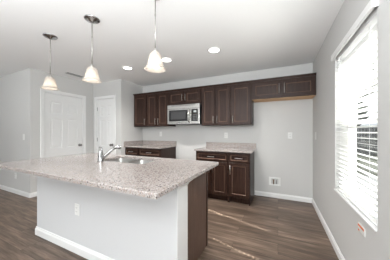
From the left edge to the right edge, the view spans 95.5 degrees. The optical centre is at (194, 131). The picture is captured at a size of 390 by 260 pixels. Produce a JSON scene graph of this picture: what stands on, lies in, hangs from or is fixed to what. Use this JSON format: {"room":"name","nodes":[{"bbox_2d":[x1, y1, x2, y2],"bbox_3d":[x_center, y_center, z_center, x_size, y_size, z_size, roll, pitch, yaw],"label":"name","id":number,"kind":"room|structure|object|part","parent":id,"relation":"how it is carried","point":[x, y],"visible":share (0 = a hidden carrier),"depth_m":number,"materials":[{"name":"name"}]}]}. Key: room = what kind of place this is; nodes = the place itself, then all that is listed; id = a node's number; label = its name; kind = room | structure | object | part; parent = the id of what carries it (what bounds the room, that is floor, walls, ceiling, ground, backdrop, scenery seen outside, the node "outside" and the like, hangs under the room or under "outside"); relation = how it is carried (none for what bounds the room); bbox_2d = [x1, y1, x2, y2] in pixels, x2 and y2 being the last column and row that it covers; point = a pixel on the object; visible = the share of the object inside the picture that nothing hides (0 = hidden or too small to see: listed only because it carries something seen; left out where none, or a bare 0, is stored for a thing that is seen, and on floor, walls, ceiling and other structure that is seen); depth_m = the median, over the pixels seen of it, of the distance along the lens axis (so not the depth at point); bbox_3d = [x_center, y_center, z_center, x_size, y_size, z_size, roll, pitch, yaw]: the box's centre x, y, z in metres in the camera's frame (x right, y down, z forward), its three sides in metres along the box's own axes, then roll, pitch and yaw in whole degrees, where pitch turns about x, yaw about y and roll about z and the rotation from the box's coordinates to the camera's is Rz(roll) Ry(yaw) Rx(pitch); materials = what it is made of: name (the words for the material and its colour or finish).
{"room":"kitchen","nodes":[
{"label":"kitchen","id":0,"kind":"room"},
{"bbox_2d":[0,69,26,191],"bbox_3d":[-4.841,0.020,4.211,3.660,2.440,0.120,0,0,25],"label":"wall","id":1,"kind":"structure","parent":0,"point":[13,87],"depth_m":3.61,"materials":[{"name":"grey paint"}]},
{"bbox_2d":[0,185,30,197],"bbox_3d":[-4.809,1.198,4.122,3.794,0.085,0.014,0,0,25],"label":"baseboard","id":2,"kind":"structure","parent":1,"relation":"attached to","point":[19,192],"depth_m":3.54,"materials":[{"name":"white paint"}]},
{"bbox_2d":[27,68,92,192],"bbox_3d":[-2.864,0.020,3.975,0.120,2.440,1.370,0,0,25],"label":"wall","id":3,"kind":"structure","parent":0,"point":[35,78],"depth_m":3.44,"materials":[{"name":"grey paint"}]},
{"bbox_2d":[44,93,81,157],"bbox_3d":[-2.843,0.223,3.880,0.105,2.015,0.757,0,0,25],"label":"door","id":4,"kind":"structure","parent":3,"relation":"in","point":[62,114],"depth_m":3.85,"materials":[{"name":"white paint"}]},
{"bbox_2d":[40,88,85,157],"bbox_3d":[-2.889,0.189,3.901,0.134,2.102,0.909,0,0,25],"label":"trim","id":5,"kind":"structure","parent":3,"relation":"attached to","point":[42,91],"depth_m":3.72,"materials":[{"name":"white paint"}]},
{"bbox_2d":[93,79,124,154],"bbox_3d":[-2.106,0.020,4.310,0.970,2.440,0.120,0,0,25],"label":"wall","id":6,"kind":"structure","parent":0,"point":[116,87],"depth_m":4.11,"materials":[{"name":"grey paint"}]},
{"bbox_2d":[94,95,115,153],"bbox_3d":[-2.155,0.189,4.323,0.744,2.102,0.134,0,0,25],"label":"trim","id":7,"kind":"structure","parent":6,"relation":"attached to","point":[109,96],"depth_m":4.38,"materials":[{"name":"white paint"}]},
{"bbox_2d":[97,99,113,153],"bbox_3d":[-2.184,0.223,4.281,0.609,2.015,0.105,0,0,25],"label":"door","id":8,"kind":"structure","parent":6,"relation":"in","point":[105,108],"depth_m":4.29,"materials":[{"name":"white paint"}]},
{"bbox_2d":[125,81,142,140],"bbox_3d":[-1.570,0.020,4.451,0.120,2.440,0.590,0,0,25],"label":"wall","id":9,"kind":"structure","parent":0,"point":[132,133],"depth_m":4.34,"materials":[{"name":"grey paint"}]},
{"bbox_2d":[0,189,338,259],"bbox_3d":[-3.127,1.290,1.906,8.720,0.100,6.800,0,0,25],"label":"floor","id":10,"kind":"structure","parent":0,"point":[270,228],"depth_m":2.16,"materials":[{"name":"wood"}]},
{"bbox_2d":[35,176,192,259],"bbox_3d":[-0.977,0.798,1.789,2.030,0.883,0.179,0,0,25],"label":"wall","id":11,"kind":"structure","parent":10,"relation":"on","point":[109,225],"depth_m":1.60,"materials":[{"name":"white paint"}]},
{"bbox_3d":[-0.993,1.192,1.796,1.996,0.095,0.179,0,0,25],"label":"baseboard","id":12,"kind":"part","parent":11,"relation":"part of","materials":[{"name":"white paint"}]},
{"bbox_2d":[75,203,78,215],"bbox_3d":[-1.207,0.795,1.808,0.072,0.116,0.009,0,0,25],"label":"wall outlet","id":13,"kind":"object","parent":11,"relation":"attached to","point":[76,205],"visible":1,"depth_m":1.80,"materials":[{"name":"white plastic"}]},
{"bbox_3d":[-0.077,0.395,1.375,0.048,0.076,0.165,0,0,25],"label":"cap trim","id":14,"kind":"part","parent":11,"relation":"part of","materials":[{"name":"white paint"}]},
{"bbox_2d":[125,147,138,155],"bbox_3d":[-1.336,0.799,4.314,0.415,0.882,0.640,0,0,25],"label":"base cabinet","id":15,"kind":"object","parent":10,"relation":"on","point":[128,150],"visible":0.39,"depth_m":4.05,"materials":[{"name":"brown wood"}]},
{"bbox_2d":[139,147,175,158],"bbox_3d":[-0.872,0.799,4.096,0.609,0.882,0.640,0,0,25],"label":"base cabinet","id":16,"kind":"object","parent":10,"relation":"on","point":[170,152],"visible":0.3,"depth_m":3.87,"materials":[{"name":"brown wood"}]},
{"bbox_2d":[124,140,175,148],"bbox_3d":[-1.052,0.291,4.181,1.044,0.130,0.640,0,0,25],"label":"countertop","id":17,"kind":"structure","parent":16,"relation":"on","point":[142,143],"depth_m":4.26,"materials":[{"name":"stone"}]},
{"bbox_3d":[-0.988,0.453,3.847,0.586,0.150,0.019,0,0,25],"label":"drawer","id":18,"kind":"part","parent":16,"relation":"part of","materials":[{"name":"brown wood"}]},
{"bbox_2d":[188,171,207,259],"bbox_3d":[0.018,0.798,1.717,0.024,0.883,0.525,0,0,25],"label":"island end panel","id":19,"kind":"object","parent":10,"relation":"on","point":[197,187],"visible":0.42,"depth_m":1.72,"materials":[{"name":"brown wood"}]},
{"bbox_2d":[196,151,227,201],"bbox_3d":[0.416,0.799,3.493,0.629,0.882,0.640,0,0,25],"label":"base cabinet","id":20,"kind":"object","parent":10,"relation":"on","point":[218,175],"visible":0.63,"depth_m":3.20,"materials":[{"name":"brown wood"}]},
{"bbox_3d":[0.159,0.838,3.309,0.297,0.595,0.019,0,0,25],"label":"door","id":21,"kind":"part","parent":20,"relation":"part of","materials":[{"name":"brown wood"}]},
{"bbox_3d":[0.299,0.453,3.244,0.606,0.150,0.019,0,0,25],"label":"drawer","id":22,"kind":"part","parent":20,"relation":"part of","materials":[{"name":"brown wood"}]},
{"bbox_3d":[0.439,0.838,3.178,0.297,0.595,0.019,0,0,25],"label":"door","id":23,"kind":"part","parent":20,"relation":"part of","materials":[{"name":"brown wood"}]},
{"bbox_2d":[194,142,255,152],"bbox_3d":[0.592,0.291,3.411,1.052,0.130,0.640,0,0,25],"label":"countertop","id":24,"kind":"structure","parent":20,"relation":"on","point":[210,146],"depth_m":3.48,"materials":[{"name":"stone"}]},
{"bbox_2d":[228,152,253,205],"bbox_3d":[0.869,0.799,3.281,0.369,0.882,0.640,0,0,25],"label":"base cabinet","id":25,"kind":"object","parent":10,"relation":"on","point":[240,165],"visible":0.98,"depth_m":3.04,"materials":[{"name":"brown wood"}]},
{"bbox_3d":[0.752,0.453,3.032,0.346,0.150,0.019,0,0,25],"label":"drawer","id":26,"kind":"part","parent":25,"relation":"part of","materials":[{"name":"brown wood"}]},
{"bbox_3d":[0.752,0.838,3.032,0.346,0.595,0.019,0,0,25],"label":"door","id":27,"kind":"part","parent":25,"relation":"part of","materials":[{"name":"brown wood"}]},
{"bbox_3d":[-0.822,0.799,2.124,0.909,0.882,0.555,0,0,25],"label":"base cabinet","id":28,"kind":"object","parent":10,"relation":"on","visible":0},
{"bbox_2d":[0,152,218,198],"bbox_3d":[-0.918,0.341,1.863,2.087,0.030,1.085,0,0,25],"label":"countertop","id":29,"kind":"structure","parent":28,"relation":"on","point":[153,180],"depth_m":1.49,"materials":[{"name":"stone"}]},
{"bbox_2d":[98,145,120,161],"bbox_3d":[-0.963,0.238,1.998,0.240,0.174,0.088,0,0,-35],"label":"faucet","id":30,"kind":"object","parent":29,"relation":"on","point":[101,157],"visible":1,"depth_m":1.96,"materials":[{"name":"silver metal"}]},
{"bbox_3d":[-0.973,0.241,1.987,0.145,0.137,0.036,0,0,-24],"label":"spout","id":31,"kind":"part","parent":30,"relation":"part of","materials":[{"name":"silver metal"}]},
{"bbox_2d":[106,158,153,163],"bbox_3d":[-0.770,0.452,2.086,0.695,0.192,0.365,0,0,25],"label":"sink","id":32,"kind":"object","parent":29,"relation":"in","point":[135,161],"visible":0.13,"depth_m":2.27,"materials":[{"name":"silver metal"}]},
{"bbox_3d":[-0.931,0.452,2.162,0.340,0.192,0.365,0,0,25],"label":"bowl","id":33,"kind":"part","parent":32,"relation":"part of","materials":[{"name":"silver metal"}]},
{"bbox_3d":[-0.609,0.452,2.011,0.340,0.192,0.365,0,0,25],"label":"bowl","id":34,"kind":"part","parent":32,"relation":"part of","materials":[{"name":"silver metal"}]},
{"bbox_2d":[0,0,343,86],"bbox_3d":[-3.127,-1.275,1.906,8.720,0.150,6.800,0,0,25],"label":"ceiling","id":35,"kind":"structure","parent":0,"point":[250,35],"depth_m":2.23,"materials":[{"name":"white paint"}]},
{"bbox_2d":[40,33,58,90],"bbox_3d":[-1.815,-0.869,2.220,0.188,0.662,0.188,0,0,25],"label":"pendant light","id":36,"kind":"object","parent":35,"relation":"hanging from","point":[49,82],"visible":1,"depth_m":2.20,"materials":[{"name":"white glass"}]},
{"bbox_3d":[-1.815,-0.612,2.220,0.188,0.150,0.188,0,0,25],"label":"lamp shade","id":37,"kind":"part","parent":36,"relation":"part of","materials":[{"name":"white glass"}]},
{"bbox_3d":[-1.815,-0.936,2.220,0.013,0.452,0.014,0,0,25],"label":"stem","id":38,"kind":"part","parent":36,"relation":"part of","materials":[{"name":"silver metal"}]},
{"bbox_2d":[64,72,83,77],"bbox_3d":[-2.529,-1.196,3.724,0.150,0.009,0.370,0,0,25],"label":"ceiling vent","id":39,"kind":"object","parent":35,"relation":"in","point":[69,73],"visible":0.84,"depth_m":3.69,"materials":[{"name":"white metal"}]},
{"bbox_2d":[82,14,101,83],"bbox_3d":[-1.095,-0.869,1.882,0.188,0.662,0.188,0,0,25],"label":"pendant light","id":40,"kind":"object","parent":35,"relation":"hanging from","point":[91,75],"visible":1,"depth_m":1.86,"materials":[{"name":"white glass"}]},
{"bbox_3d":[-1.095,-0.936,1.882,0.013,0.452,0.014,0,0,25],"label":"stem","id":41,"kind":"part","parent":40,"relation":"part of","materials":[{"name":"silver metal"}]},
{"bbox_3d":[-1.095,-0.612,1.882,0.188,0.150,0.188,0,0,25],"label":"lamp shade","id":42,"kind":"part","parent":40,"relation":"part of","materials":[{"name":"white glass"}]},
{"bbox_2d":[122,66,132,69],"bbox_3d":[-1.268,-1.196,3.327,0.192,0.007,0.192,0,0,25],"label":"recessed light","id":43,"kind":"object","parent":35,"relation":"in","point":[123,67],"visible":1,"depth_m":3.31,"materials":[{"name":"white plastic"}]},
{"bbox_2d":[144,0,165,72],"bbox_3d":[-0.343,-0.869,1.530,0.188,0.662,0.188,0,0,25],"label":"pendant light","id":44,"kind":"object","parent":35,"relation":"hanging from","point":[154,65],"visible":1,"depth_m":1.51,"materials":[{"name":"white glass"}]},
{"bbox_3d":[-0.343,-0.612,1.530,0.188,0.150,0.188,0,0,25],"label":"lamp shade","id":45,"kind":"part","parent":44,"relation":"part of","materials":[{"name":"white glass"}]},
{"bbox_3d":[-0.343,-0.936,1.530,0.013,0.452,0.014,0,0,25],"label":"stem","id":46,"kind":"part","parent":44,"relation":"part of","materials":[{"name":"silver metal"}]},
{"bbox_2d":[162,58,171,61],"bbox_3d":[-0.476,-1.196,2.956,0.192,0.007,0.192,0,0,25],"label":"recessed light","id":47,"kind":"object","parent":35,"relation":"in","point":[163,59],"visible":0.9,"depth_m":2.96,"materials":[{"name":"white"}]},
{"bbox_2d":[208,47,220,52],"bbox_3d":[0.280,-1.196,2.602,0.192,0.007,0.192,0,0,25],"label":"recessed light","id":48,"kind":"object","parent":35,"relation":"in","point":[212,49],"visible":1,"depth_m":2.60,"materials":[{"name":"white"}]},
{"bbox_2d":[143,63,312,197],"bbox_3d":[0.378,0.020,3.931,4.090,2.440,0.120,0,0,25],"label":"wall","id":49,"kind":"structure","parent":0,"point":[275,155],"depth_m":3.38,"materials":[{"name":"grey paint"}]},
{"bbox_2d":[134,95,146,126],"bbox_3d":[-1.280,-0.507,4.439,0.411,0.765,0.365,0,0,25],"label":"upper cabinet","id":50,"kind":"object","parent":49,"relation":"attached to","point":[140,102],"visible":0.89,"depth_m":4.31,"materials":[{"name":"brown wood"}]},
{"bbox_2d":[133,72,316,95],"bbox_3d":[0.258,-0.910,3.733,3.796,0.040,0.340,0,0,25],"label":"crown molding","id":51,"kind":"structure","parent":50,"relation":"on","point":[308,74],"depth_m":3.33,"materials":[{"name":"brown wood"}]},
{"bbox_2d":[143,140,175,144],"bbox_3d":[-0.912,0.276,4.457,1.023,0.100,0.020,0,0,25],"label":"backsplash","id":52,"kind":"structure","parent":49,"relation":"attached to","point":[144,141],"depth_m":4.44,"materials":[{"name":"stone"}]},
{"bbox_2d":[147,92,175,126],"bbox_3d":[-0.815,-0.507,4.221,0.613,0.765,0.365,0,0,25],"label":"upper cabinet","id":53,"kind":"object","parent":49,"relation":"attached to","point":[157,104],"visible":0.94,"depth_m":4.09,"materials":[{"name":"brown wood"}]},
{"bbox_3d":[-1.011,-0.503,4.161,0.279,0.733,0.019,0,0,25],"label":"door","id":54,"kind":"part","parent":53,"relation":"part of","materials":[{"name":"brown wood"}]},
{"bbox_3d":[-0.736,-0.503,4.033,0.279,0.733,0.019,0,0,25],"label":"door","id":55,"kind":"part","parent":53,"relation":"part of","materials":[{"name":"brown wood"}]},
{"bbox_2d":[169,88,201,104],"bbox_3d":[-0.174,-0.736,3.921,0.801,0.308,0.365,0,0,25],"label":"upper cabinet","id":56,"kind":"object","parent":49,"relation":"attached to","point":[194,96],"visible":0.86,"depth_m":3.77,"materials":[{"name":"brown wood"}]},
{"bbox_3d":[-0.412,-0.732,3.881,0.373,0.276,0.019,0,0,25],"label":"door","id":57,"kind":"part","parent":56,"relation":"part of","materials":[{"name":"brown wood"}]},
{"bbox_2d":[167,103,201,124],"bbox_3d":[-0.190,-0.369,3.886,0.770,0.416,0.442,0,0,25],"label":"microwave","id":58,"kind":"object","parent":56,"relation":"attached to","point":[185,114],"visible":0.98,"depth_m":3.72,"materials":[{"name":"silver metal"}]},
{"bbox_3d":[-0.343,-0.326,3.793,0.572,0.322,0.030,0,0,25],"label":"door","id":59,"kind":"part","parent":58,"relation":"part of","materials":[{"name":"silver metal"}]},
{"bbox_3d":[0.007,-0.326,3.629,0.196,0.322,0.030,0,0,25],"label":"control panel","id":60,"kind":"part","parent":58,"relation":"part of","materials":[{"name":"silver metal"}]},
{"bbox_3d":[-0.053,-0.732,3.712,0.373,0.276,0.019,0,0,25],"label":"door","id":61,"kind":"part","parent":56,"relation":"part of","materials":[{"name":"brown wood"}]},
{"bbox_2d":[202,85,232,125],"bbox_3d":[0.464,-0.507,3.622,0.607,0.765,0.365,0,0,25],"label":"upper cabinet","id":62,"kind":"object","parent":49,"relation":"attached to","point":[216,101],"visible":0.94,"depth_m":3.48,"materials":[{"name":"brown wood"}]},
{"bbox_3d":[0.270,-0.503,3.561,0.276,0.733,0.019,0,0,25],"label":"door","id":63,"kind":"part","parent":62,"relation":"part of","materials":[{"name":"brown wood"}]},
{"bbox_3d":[0.542,-0.503,3.434,0.276,0.733,0.019,0,0,25],"label":"door","id":64,"kind":"part","parent":62,"relation":"part of","materials":[{"name":"brown wood"}]},
{"bbox_2d":[206,142,255,147],"bbox_3d":[0.724,0.276,3.691,1.051,0.100,0.020,0,0,25],"label":"backsplash","id":65,"kind":"structure","parent":49,"relation":"attached to","point":[208,144],"depth_m":3.67,"materials":[{"name":"stone"}]},
{"bbox_2d":[231,83,253,125],"bbox_3d":[0.912,-0.507,3.413,0.379,0.765,0.365,0,0,25],"label":"upper cabinet","id":66,"kind":"object","parent":49,"relation":"attached to","point":[242,105],"visible":0.98,"depth_m":3.29,"materials":[{"name":"brown wood"}]},
{"bbox_2d":[269,177,280,185],"bbox_3d":[1.498,0.935,3.329,0.200,0.156,0.020,0,0,25],"label":"water supply box","id":67,"kind":"object","parent":49,"relation":"attached to","point":[274,181],"visible":1,"depth_m":3.33,"materials":[{"name":"white plastic"}]},
{"bbox_2d":[255,190,311,202],"bbox_3d":[1.613,1.198,3.278,0.960,0.085,0.014,0,0,25],"label":"baseboard","id":68,"kind":"structure","parent":49,"relation":"attached to","point":[260,193],"depth_m":3.26,"materials":[{"name":"white paint"}]},
{"bbox_2d":[252,76,315,102],"bbox_3d":[1.528,-0.733,3.124,0.979,0.314,0.365,0,0,25],"label":"upper cabinet","id":69,"kind":"object","parent":49,"relation":"attached to","point":[299,88],"visible":1,"depth_m":2.99,"materials":[{"name":"brown wood"}]},
{"bbox_3d":[1.249,-0.732,3.103,0.462,0.276,0.019,0,0,25],"label":"door","id":70,"kind":"part","parent":69,"relation":"part of","materials":[{"name":"brown wood"}]},
{"bbox_3d":[1.544,-0.579,3.153,0.962,0.007,0.297,0,0,25],"label":"underside panel","id":71,"kind":"part","parent":69,"relation":"part of","materials":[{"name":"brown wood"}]},
{"bbox_3d":[1.689,-0.732,2.897,0.462,0.276,0.019,0,0,25],"label":"door","id":72,"kind":"part","parent":69,"relation":"part of","materials":[{"name":"brown wood"}]},
{"bbox_2d":[313,0,389,259],"bbox_3d":[0.715,0.020,0.029,0.170,2.440,6.660,0,0,25],"label":"wall","id":73,"kind":"structure","parent":0,"point":[342,221],"depth_m":1.64,"materials":[{"name":"grey paint"}]},
{"bbox_2d":[312,198,344,259],"bbox_3d":[0.629,1.198,0.062,0.014,0.085,6.646,0,0,25],"label":"baseboard","id":74,"kind":"structure","parent":73,"relation":"attached to","point":[332,240],"depth_m":2.06,"materials":[{"name":"white paint"}]},
{"bbox_2d":[334,31,376,231],"bbox_3d":[1.370,-0.090,1.448,0.177,1.410,0.885,0,0,25],"label":"window","id":75,"kind":"structure","parent":73,"relation":"in","point":[351,140],"depth_m":1.76,"materials":[{"name":"white paint"}]},
{"bbox_2d":[331,0,378,226],"bbox_3d":[1.315,-0.112,1.474,0.098,1.421,0.941,0,0,25],"label":"window blind","id":76,"kind":"object","parent":75,"relation":"attached to","point":[355,49],"visible":0.82,"depth_m":1.38,"materials":[{"name":"white paint"}]},
{"bbox_3d":[1.335,-0.768,1.465,0.055,0.053,0.873,0,0,25],"label":"head rail","id":77,"kind":"part","parent":76,"relation":"part of","materials":[{"name":"white paint"}]},
{"bbox_3d":[1.333,0.591,1.466,0.052,0.016,0.873,0,0,25],"label":"rail","id":78,"kind":"part","parent":76,"relation":"part of","materials":[{"name":"white plastic"}]},
{"bbox_3d":[1.343,0.609,1.461,0.117,0.012,0.885,0,0,25],"label":"sill","id":79,"kind":"part","parent":75,"relation":"part of","materials":[{"name":"white paint"}]},
{"bbox_3d":[1.410,0.234,1.429,0.022,0.679,0.801,0,0,25],"label":"sash","id":80,"kind":"part","parent":75,"relation":"part of","materials":[{"name":"white paint"}]},
{"bbox_3d":[1.434,-0.413,1.418,0.022,0.679,0.801,0,0,25],"label":"sash","id":81,"kind":"part","parent":75,"relation":"part of","materials":[{"name":"white paint"}]},
{"bbox_2d":[358,222,364,236],"bbox_3d":[1.202,0.703,1.277,0.007,0.058,0.112,0,0,25],"label":"wall outlet","id":82,"kind":"object","parent":73,"relation":"attached to","point":[361,228],"visible":1,"depth_m":1.27,"materials":[{"name":"white plastic"}]},
{"label":"outside","id":83,"kind":"structure","parent":0,"visible":0},
{"bbox_2d":[357,140,376,175],"bbox_3d":[21.134,1.490,8.873,29.250,0.100,46.000,0,0,25],"label":"ground","id":84,"kind":"structure","parent":83,"point":[369,159],"depth_m":8.04,"materials":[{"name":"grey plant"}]},
{"bbox_2d":[357,176,376,200],"bbox_3d":[3.997,1.429,1.165,4.750,0.019,9.500,0,0,25],"label":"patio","id":85,"kind":"structure","parent":84,"relation":"on","point":[368,177],"depth_m":4.77,"materials":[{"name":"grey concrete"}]},
{"bbox_2d":[357,127,376,154],"bbox_3d":[13.247,0.515,9.321,14.085,1.850,0.120,0,0,25],"label":"fence","id":86,"kind":"object","parent":84,"relation":"on","point":[372,142],"visible":0.08,"depth_m":10.62,"materials":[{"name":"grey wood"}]},
{"bbox_2d":[357,63,376,125],"bbox_3d":[11.531,-2.177,13.191,4.224,7.241,4.692,0,0,25],"label":"tree","id":87,"kind":"object","parent":84,"relation":"on","point":[366,106],"visible":0.02,"depth_m":12.70,"materials":[{"name":"grey plant"}]}
]}

